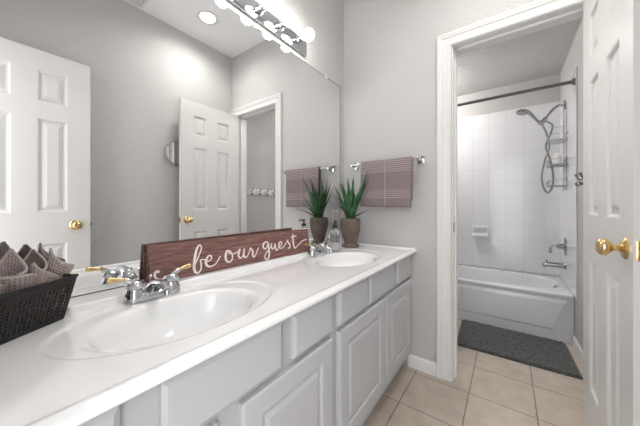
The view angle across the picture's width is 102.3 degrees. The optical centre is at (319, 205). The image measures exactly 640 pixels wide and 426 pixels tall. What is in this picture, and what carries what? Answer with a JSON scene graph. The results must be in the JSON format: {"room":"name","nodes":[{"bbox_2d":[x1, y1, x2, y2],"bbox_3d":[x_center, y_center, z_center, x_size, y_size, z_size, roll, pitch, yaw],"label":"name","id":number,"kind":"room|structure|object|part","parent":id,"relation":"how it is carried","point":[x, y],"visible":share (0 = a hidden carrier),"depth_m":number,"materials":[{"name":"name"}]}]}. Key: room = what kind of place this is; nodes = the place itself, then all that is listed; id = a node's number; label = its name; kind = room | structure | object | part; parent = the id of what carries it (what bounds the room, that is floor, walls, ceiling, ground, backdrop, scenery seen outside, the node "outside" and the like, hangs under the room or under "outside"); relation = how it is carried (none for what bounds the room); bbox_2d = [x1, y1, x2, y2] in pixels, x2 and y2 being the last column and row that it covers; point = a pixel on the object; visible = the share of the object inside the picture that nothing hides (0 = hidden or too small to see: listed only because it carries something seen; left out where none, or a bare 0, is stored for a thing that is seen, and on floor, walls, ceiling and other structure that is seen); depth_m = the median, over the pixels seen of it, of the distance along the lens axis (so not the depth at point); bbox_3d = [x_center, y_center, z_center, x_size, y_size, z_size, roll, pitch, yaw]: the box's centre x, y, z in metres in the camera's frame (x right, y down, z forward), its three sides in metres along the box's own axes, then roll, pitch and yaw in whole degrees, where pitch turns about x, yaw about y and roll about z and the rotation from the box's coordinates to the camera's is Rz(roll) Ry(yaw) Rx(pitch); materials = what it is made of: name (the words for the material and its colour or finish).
{"room":"bathroom","nodes":[
{"label":"bathroom","id":0,"kind":"room"},
{"bbox_2d":[218,0,343,238],"bbox_3d":[-0.369,-0.283,1.360,0.120,2.710,1.985,0,0,36],"label":"wall","id":1,"kind":"structure","parent":0,"point":[325,52],"depth_m":1.79,"materials":[{"name":"grey paint"}]},
{"bbox_2d":[0,0,339,297],"bbox_3d":[-0.373,-0.321,1.246,0.008,1.183,1.790,0,0,36],"label":"wall mirror","id":2,"kind":"object","parent":1,"relation":"attached to","point":[127,127],"visible":0.92,"depth_m":0.91,"materials":[{"name":"silver mirror"}]},
{"bbox_2d":[228,0,313,56],"bbox_3d":[-0.311,-0.988,1.229,0.126,0.099,0.911,0,0,36],"label":"vanity light bar","id":3,"kind":"object","parent":1,"relation":"attached to","point":[260,13],"visible":1,"depth_m":1.38,"materials":[{"name":"silver metal"}]},
{"bbox_2d":[256,0,276,14],"bbox_3d":[-0.263,-1.002,1.285,0.114,0.070,0.070,0,0,36],"label":"bulb","id":4,"kind":"object","parent":3,"relation":"attached to","point":[262,8],"depth_m":1.28,"materials":[{"name":"white glass"}]},
{"bbox_2d":[278,12,296,30],"bbox_3d":[-0.175,-1.002,1.406,0.114,0.070,0.070,0,0,36],"label":"bulb","id":5,"kind":"object","parent":3,"relation":"attached to","point":[290,20],"depth_m":1.38,"materials":[{"name":"white glass"}]},
{"bbox_2d":[296,28,313,43],"bbox_3d":[-0.087,-1.002,1.528,0.114,0.070,0.070,0,0,36],"label":"bulb","id":6,"kind":"object","parent":3,"relation":"attached to","point":[307,35],"depth_m":1.50,"materials":[{"name":"white glass"}]},
{"bbox_2d":[344,0,537,380],"bbox_3d":[0.813,-0.283,1.647,1.453,2.710,0.130,0,0,36],"label":"wall","id":7,"kind":"structure","parent":0,"point":[390,46],"depth_m":1.74,"materials":[{"name":"grey paint"}]},
{"bbox_2d":[350,156,424,169],"bbox_3d":[0.445,-0.294,1.785,0.517,0.052,0.080,0,0,36],"label":"towel bar","id":8,"kind":"object","parent":7,"relation":"attached to","point":[421,159],"visible":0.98,"depth_m":1.67,"materials":[{"name":"silver metal"}]},
{"bbox_2d":[360,157,412,207],"bbox_3d":[0.443,-0.149,1.745,0.356,0.326,0.049,0,0,36],"label":"hand towel","id":9,"kind":"object","parent":8,"relation":"hanging from","point":[390,181],"visible":0.98,"depth_m":1.72,"materials":[{"name":"fabric"}]},
{"bbox_2d":[408,354,436,376],"bbox_3d":[0.660,1.032,1.670,0.179,0.080,0.013,0,0,36],"label":"baseboard","id":10,"kind":"structure","parent":7,"relation":"attached to","point":[429,367],"depth_m":1.66,"materials":[{"name":"white paint"}]},
{"bbox_2d":[437,0,583,381],"bbox_3d":[1.042,0.009,1.387,0.771,2.125,0.020,0,0,36],"label":"trim","id":11,"kind":"structure","parent":7,"relation":"attached to","point":[539,8],"depth_m":1.58,"materials":[{"name":"white paint"}]},
{"bbox_2d":[452,3,582,380],"bbox_3d":[1.090,0.047,1.445,0.612,2.050,0.132,0,0,36],"label":"trim","id":12,"kind":"structure","parent":7,"relation":"attached to","point":[574,12],"depth_m":1.57,"materials":[{"name":"white paint"}]},
{"bbox_2d":[583,0,639,425],"bbox_3d":[1.089,0.048,0.979,0.155,2.024,0.628,0,0,36],"label":"door","id":13,"kind":"structure","parent":7,"relation":"in","point":[611,28],"depth_m":0.93,"materials":[{"name":"white paint"}]},
{"bbox_3d":[0.914,0.131,0.731,0.025,0.056,0.002,0,0,36],"label":"latch plate","id":14,"kind":"part","parent":13,"relation":"part of","materials":[{"name":"gold metal"}]},
{"bbox_2d":[362,318,582,425],"bbox_3d":[0.341,1.122,1.001,2.050,0.100,5.200,0,0,36],"label":"floor","id":15,"kind":"structure","parent":0,"point":[487,389],"depth_m":1.45,"materials":[{"name":"tile"}]},
{"bbox_2d":[80,296,331,425],"bbox_3d":[-0.420,0.691,0.727,0.535,0.760,0.898,0,0,36],"label":"vanity cabinet","id":16,"kind":"object","parent":15,"relation":"on","point":[281,375],"visible":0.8,"depth_m":0.64,"materials":[{"name":"grey paint"}]},
{"bbox_3d":[-0.395,0.386,0.322,0.018,0.128,0.236,0,0,36],"label":"drawer","id":17,"kind":"part","parent":16,"relation":"part of","materials":[{"name":"grey paint"}]},
{"bbox_3d":[-0.337,0.696,0.402,0.018,0.455,0.384,0,0,36],"label":"door","id":18,"kind":"part","parent":16,"relation":"part of","materials":[{"name":"grey paint"}]},
{"bbox_3d":[-0.227,0.641,0.587,0.019,0.661,0.898,0,0,36],"label":"frame","id":19,"kind":"part","parent":16,"relation":"part of","materials":[{"name":"grey paint"}]},
{"bbox_3d":[-0.074,0.696,0.763,0.018,0.455,0.385,0,0,36],"label":"door","id":20,"kind":"part","parent":16,"relation":"part of","materials":[{"name":"grey paint"}]},
{"bbox_3d":[-0.021,0.386,0.836,0.018,0.128,0.204,0,0,36],"label":"drawer","id":21,"kind":"part","parent":16,"relation":"part of","materials":[{"name":"grey paint"}]},
{"bbox_2d":[332,255,410,425],"bbox_3d":[0.123,0.691,1.474,0.535,0.760,0.948,0,0,36],"label":"vanity cabinet","id":22,"kind":"object","parent":15,"relation":"on","point":[371,317],"visible":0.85,"depth_m":1.15,"materials":[{"name":"grey paint"}]},
{"bbox_2d":[0,239,416,425],"bbox_3d":[-0.134,0.341,1.108,0.556,0.161,1.853,0,0,36],"label":"countertop","id":23,"kind":"structure","parent":22,"relation":"on","point":[105,352],"depth_m":0.64,"materials":[{"name":"white stone"}]},
{"bbox_2d":[0,274,78,344],"bbox_3d":[-0.705,0.235,0.528,0.123,0.110,0.317,0,0,3],"label":"storage basket","id":24,"kind":"object","parent":23,"relation":"on","point":[64,286],"visible":0.91,"depth_m":0.59,"materials":[{"name":"black plastic"}]},
{"bbox_2d":[0,284,4,293],"bbox_3d":[-0.699,0.193,0.527,0.064,0.182,0.084,0,0,3],"label":"rolled washcloth","id":25,"kind":"object","parent":24,"relation":"in","point":[2,287],"visible":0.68,"depth_m":0.55,"materials":[{"name":"grey fabric"}]},
{"bbox_2d":[0,249,37,333],"bbox_3d":[-0.691,0.192,0.585,0.058,0.184,0.085,0,0,3],"label":"rolled washcloth","id":26,"kind":"object","parent":24,"relation":"in","point":[13,270],"visible":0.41,"depth_m":0.59,"materials":[{"name":"grey fabric"}]},
{"bbox_2d":[23,249,52,319],"bbox_3d":[-0.703,0.197,0.634,0.064,0.174,0.057,0,0,-36],"label":"rolled washcloth","id":27,"kind":"object","parent":24,"relation":"in","point":[33,256],"visible":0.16,"depth_m":0.65,"materials":[{"name":"grey fabric"}]},
{"bbox_2d":[25,262,59,325],"bbox_3d":[-0.676,0.209,0.631,0.041,0.150,0.064,0,0,3],"label":"rolled washcloth","id":28,"kind":"object","parent":24,"relation":"in","point":[44,276],"visible":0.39,"depth_m":0.61,"materials":[{"name":"grey terry cloth cotton fabric"}]},
{"bbox_2d":[44,248,73,317],"bbox_3d":[-0.693,0.196,0.685,0.044,0.175,0.080,0,0,-13],"label":"rolled washcloth","id":29,"kind":"object","parent":24,"relation":"in","point":[56,266],"visible":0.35,"depth_m":0.67,"materials":[{"name":"grey fabric"}]},
{"bbox_2d":[106,263,191,303],"bbox_3d":[-0.538,0.249,0.833,0.168,0.085,0.190,0,0,-5],"label":"faucet","id":30,"kind":"object","parent":23,"relation":"on","point":[156,288],"visible":1,"depth_m":0.79,"materials":[{"name":"silver metal"}]},
{"bbox_3d":[-0.597,0.218,0.753,0.018,0.022,0.046,0,0,36],"label":"lever","id":31,"kind":"part","parent":30,"relation":"part of","materials":[{"name":"gold metal"}]},
{"bbox_3d":[-0.569,0.250,0.787,0.054,0.068,0.058,0,0,36],"label":"handle","id":32,"kind":"part","parent":30,"relation":"part of","materials":[{"name":"silver metal"}]},
{"bbox_3d":[-0.536,0.280,0.832,0.058,0.023,0.158,0,0,36],"label":"plate","id":33,"kind":"part","parent":30,"relation":"part of","materials":[{"name":"silver metal"}]},
{"bbox_3d":[-0.508,0.262,0.811,0.142,0.060,0.060,0,0,36],"label":"spout","id":34,"kind":"part","parent":30,"relation":"part of","materials":[{"name":"silver metal"}]},
{"bbox_3d":[-0.504,0.250,0.876,0.054,0.068,0.058,0,0,36],"label":"handle","id":35,"kind":"part","parent":30,"relation":"part of","materials":[{"name":"silver metal"}]},
{"bbox_3d":[-0.479,0.218,0.914,0.018,0.022,0.046,0,0,36],"label":"lever","id":36,"kind":"part","parent":30,"relation":"part of","materials":[{"name":"gold metal"}]},
{"bbox_2d":[146,229,308,281],"bbox_3d":[-0.336,0.204,1.215,0.046,0.131,0.829,0,0,39],"label":"wooden sign","id":37,"kind":"object","parent":23,"relation":"on","point":[207,255],"visible":0.98,"depth_m":1.09,"materials":[{"name":"brown wood"}]},
{"bbox_2d":[304,238,332,256],"bbox_3d":[-0.015,0.249,1.535,0.168,0.085,0.190,0,0,-5],"label":"faucet","id":38,"kind":"object","parent":23,"relation":"on","point":[322,249],"visible":1,"depth_m":1.48,"materials":[{"name":"silver metal"}]},
{"bbox_3d":[-0.045,0.250,1.489,0.054,0.068,0.058,0,0,36],"label":"handle","id":39,"kind":"part","parent":38,"relation":"part of","materials":[{"name":"silver metal"}]},
{"bbox_3d":[-0.013,0.280,1.533,0.058,0.023,0.158,0,0,36],"label":"plate","id":40,"kind":"part","parent":38,"relation":"part of","materials":[{"name":"silver metal"}]},
{"bbox_3d":[0.019,0.250,1.578,0.054,0.068,0.058,0,0,36],"label":"handle","id":41,"kind":"part","parent":38,"relation":"part of","materials":[{"name":"silver metal"}]},
{"bbox_3d":[0.015,0.262,1.513,0.142,0.060,0.060,0,0,36],"label":"spout","id":42,"kind":"part","parent":38,"relation":"part of","materials":[{"name":"silver metal"}]},
{"bbox_2d":[328,220,341,250],"bbox_3d":[0.097,0.194,1.667,0.087,0.194,0.087,0,0,36],"label":"soap dispenser","id":43,"kind":"object","parent":23,"relation":"on","point":[335,236],"visible":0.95,"depth_m":1.64,"materials":[{"name":"clear glass"}]},
{"bbox_2d":[332,173,371,247],"bbox_3d":[0.209,0.031,1.778,0.279,0.520,0.283,0,0,-1],"label":"aloe","id":44,"kind":"object","parent":23,"relation":"on","point":[350,225],"visible":1,"depth_m":1.77,"materials":[{"name":"green plant"}]},
{"bbox_2d":[340,218,360,247],"bbox_3d":[0.214,0.191,1.817,0.142,0.200,0.142,0,0,36],"label":"pot","id":45,"kind":"object","parent":44,"relation":"attached to","point":[350,227],"depth_m":1.77,"materials":[{"name":"brown ceramic"}]},
{"bbox_3d":[0.137,0.386,1.053,0.018,0.128,0.238,0,0,36],"label":"drawer","id":46,"kind":"part","parent":22,"relation":"part of","materials":[{"name":"grey paint"}]},
{"bbox_3d":[0.197,0.696,1.135,0.018,0.455,0.441,0,0,36],"label":"door","id":47,"kind":"part","parent":22,"relation":"part of","materials":[{"name":"grey paint"}]},
{"bbox_3d":[0.460,0.696,1.497,0.018,0.455,0.422,0,0,36],"label":"door","id":48,"kind":"part","parent":22,"relation":"part of","materials":[{"name":"grey paint"}]},
{"bbox_3d":[0.507,0.386,1.562,0.018,0.128,0.262,0,0,36],"label":"drawer","id":49,"kind":"part","parent":22,"relation":"part of","materials":[{"name":"grey paint"}]},
{"bbox_2d":[457,264,573,343],"bbox_3d":[1.535,0.882,2.682,1.499,0.377,0.673,0,0,36],"label":"bathtub","id":50,"kind":"object","parent":15,"relation":"on","point":[540,305],"visible":0.53,"depth_m":2.23,"materials":[{"name":"white ceramic"}]},
{"bbox_3d":[1.338,0.862,2.416,1.434,0.250,0.011,0,0,36],"label":"apron panel","id":51,"kind":"part","parent":50,"relation":"part of","materials":[{"name":"white ceramic"}]},
{"bbox_2d":[457,319,582,379],"bbox_3d":[1.472,1.059,1.994,0.726,0.024,0.538,0,0,36],"label":"bath mat","id":52,"kind":"object","parent":15,"relation":"on","point":[548,354],"visible":1,"depth_m":1.92,"materials":[{"name":"grey fabric"}]},
{"bbox_2d":[457,74,559,276],"bbox_3d":[1.723,-0.106,3.025,1.603,2.355,0.100,0,0,36],"label":"wall","id":53,"kind":"structure","parent":0,"point":[549,95],"depth_m":2.74,"materials":[{"name":"ceramic tile"},{"name":"paint"}]},
{"bbox_2d":[472,225,488,236],"bbox_3d":[1.784,0.286,2.868,0.156,0.123,0.066,0,0,36],"label":"soap dish","id":54,"kind":"object","parent":53,"relation":"attached to","point":[477,230],"visible":1,"depth_m":2.87,"materials":[{"name":"white ceramic"}]},
{"bbox_2d":[472,233,488,236],"bbox_3d":[1.784,0.328,2.868,0.156,0.040,0.066,0,0,36],"label":"tray","id":55,"kind":"object","parent":54,"relation":"on","point":[473,234],"depth_m":2.85,"materials":[{"name":"white ceramic"}]},
{"bbox_2d":[457,101,558,275],"bbox_3d":[1.732,-0.165,2.952,1.503,1.703,0.008,0,0,36],"label":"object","id":56,"kind":"structure","parent":53,"relation":"attached to","point":[501,155],"depth_m":2.75,"materials":[{"name":"white tile"}]},
{"bbox_2d":[457,18,581,96],"bbox_3d":[1.320,-1.333,2.369,1.723,0.100,1.635,0,0,36],"label":"ceiling","id":57,"kind":"structure","parent":0,"point":[542,53],"depth_m":2.28,"materials":[{"name":"grey paint"}]},
{"bbox_2d":[560,18,582,349],"bbox_3d":[1.968,-0.283,1.898,0.120,2.710,1.635,0,0,36],"label":"wall","id":58,"kind":"structure","parent":0,"point":[574,58],"depth_m":1.84,"materials":[{"name":"grey paint"}]},
{"bbox_2d":[457,78,574,106],"bbox_3d":[1.306,-0.928,2.367,1.486,0.054,0.054,0,0,36],"label":"shower curtain rod","id":59,"kind":"object","parent":58,"relation":"attached to","point":[572,81],"visible":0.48,"depth_m":2.11,"materials":[{"name":"grey metal"}]},
{"bbox_2d":[516,103,565,192],"bbox_3d":[1.987,-0.503,2.331,0.348,0.792,0.089,0,0,36],"label":"shower","id":60,"kind":"object","parent":58,"relation":"attached to","point":[520,111],"visible":0.96,"depth_m":2.30,"materials":[{"name":"silver metal"}]},
{"bbox_3d":[1.942,-0.818,2.365,0.142,0.162,0.040,0,0,36],"label":"handle","id":61,"kind":"part","parent":60,"relation":"part of","materials":[{"name":"silver metal"}]},
{"bbox_3d":[2.069,-0.827,2.272,0.147,0.117,0.021,0,0,36],"label":"shower arm","id":62,"kind":"part","parent":60,"relation":"part of","materials":[{"name":"silver metal"}]},
{"bbox_2d":[542,260,565,269],"bbox_3d":[2.061,0.522,2.278,0.159,0.068,0.064,0,0,36],"label":"tub spout","id":63,"kind":"object","parent":58,"relation":"attached to","point":[551,264],"visible":1,"depth_m":2.26,"materials":[{"name":"silver metal"}]},
{"bbox_2d":[546,99,567,190],"bbox_3d":[2.068,-0.522,2.255,0.119,0.788,0.243,0,0,36],"label":"shower caddy","id":64,"kind":"object","parent":58,"relation":"attached to","point":[563,164],"visible":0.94,"depth_m":2.22,"materials":[{"name":"silver metal"}]},
{"bbox_2d":[546,179,567,186],"bbox_3d":[2.068,-0.191,2.255,0.119,0.050,0.243,0,0,36],"label":"shelf","id":65,"kind":"object","parent":64,"relation":"attached to","point":[548,182],"depth_m":2.24,"materials":[{"name":"silver metal"}]},
{"bbox_2d":[546,157,567,167],"bbox_3d":[2.068,-0.371,2.255,0.119,0.050,0.243,0,0,36],"label":"shelf","id":66,"kind":"object","parent":64,"relation":"attached to","point":[563,164],"depth_m":2.24,"materials":[{"name":"silver metal"}]},
{"bbox_2d":[546,132,567,144],"bbox_3d":[2.068,-0.581,2.255,0.119,0.050,0.243,0,0,36],"label":"shelf","id":67,"kind":"object","parent":64,"relation":"attached to","point":[548,137],"depth_m":2.22,"materials":[{"name":"silver metal"}]},
{"bbox_2d":[554,152,561,163],"bbox_3d":[2.027,-0.402,2.198,0.048,0.100,0.048,0,0,36],"label":"shampoo bottle","id":68,"kind":"object","parent":64,"relation":"on","point":[558,155],"visible":0.87,"depth_m":2.18,"materials":[{"name":"white plastic"}]},
{"bbox_2d":[549,237,566,255],"bbox_3d":[2.082,0.357,2.263,0.109,0.160,0.124,0,0,36],"label":"shower valve","id":69,"kind":"object","parent":58,"relation":"attached to","point":[563,245],"visible":1,"depth_m":2.23,"materials":[{"name":"silver metal"}]},
{"bbox_3d":[2.079,0.374,2.265,0.101,0.095,0.060,0,0,36],"label":"lever","id":70,"kind":"part","parent":69,"relation":"part of","materials":[{"name":"silver metal"}]},
{"bbox_2d":[559,66,577,298],"bbox_3d":[2.107,-0.165,2.197,0.008,1.703,0.772,0,0,36],"label":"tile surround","id":71,"kind":"structure","parent":58,"relation":"attached to","point":[568,199],"depth_m":2.06,"materials":[{"name":"white tile"}]},
{"bbox_2d":[572,335,582,366],"bbox_3d":[1.687,1.032,1.625,0.013,0.080,0.863,0,0,36],"label":"baseboard","id":72,"kind":"structure","parent":58,"relation":"attached to","point":[576,345],"depth_m":1.83,"materials":[{"name":"white paint"}]},
{"bbox_2d":[574,172,582,185],"bbox_3d":[1.584,-0.165,1.525,0.060,0.080,0.450,0,0,36],"label":"coat hook rack","id":73,"kind":"object","parent":58,"relation":"attached to","point":[579,173],"visible":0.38,"depth_m":1.67,"materials":[{"name":"silver metal"}]}
]}

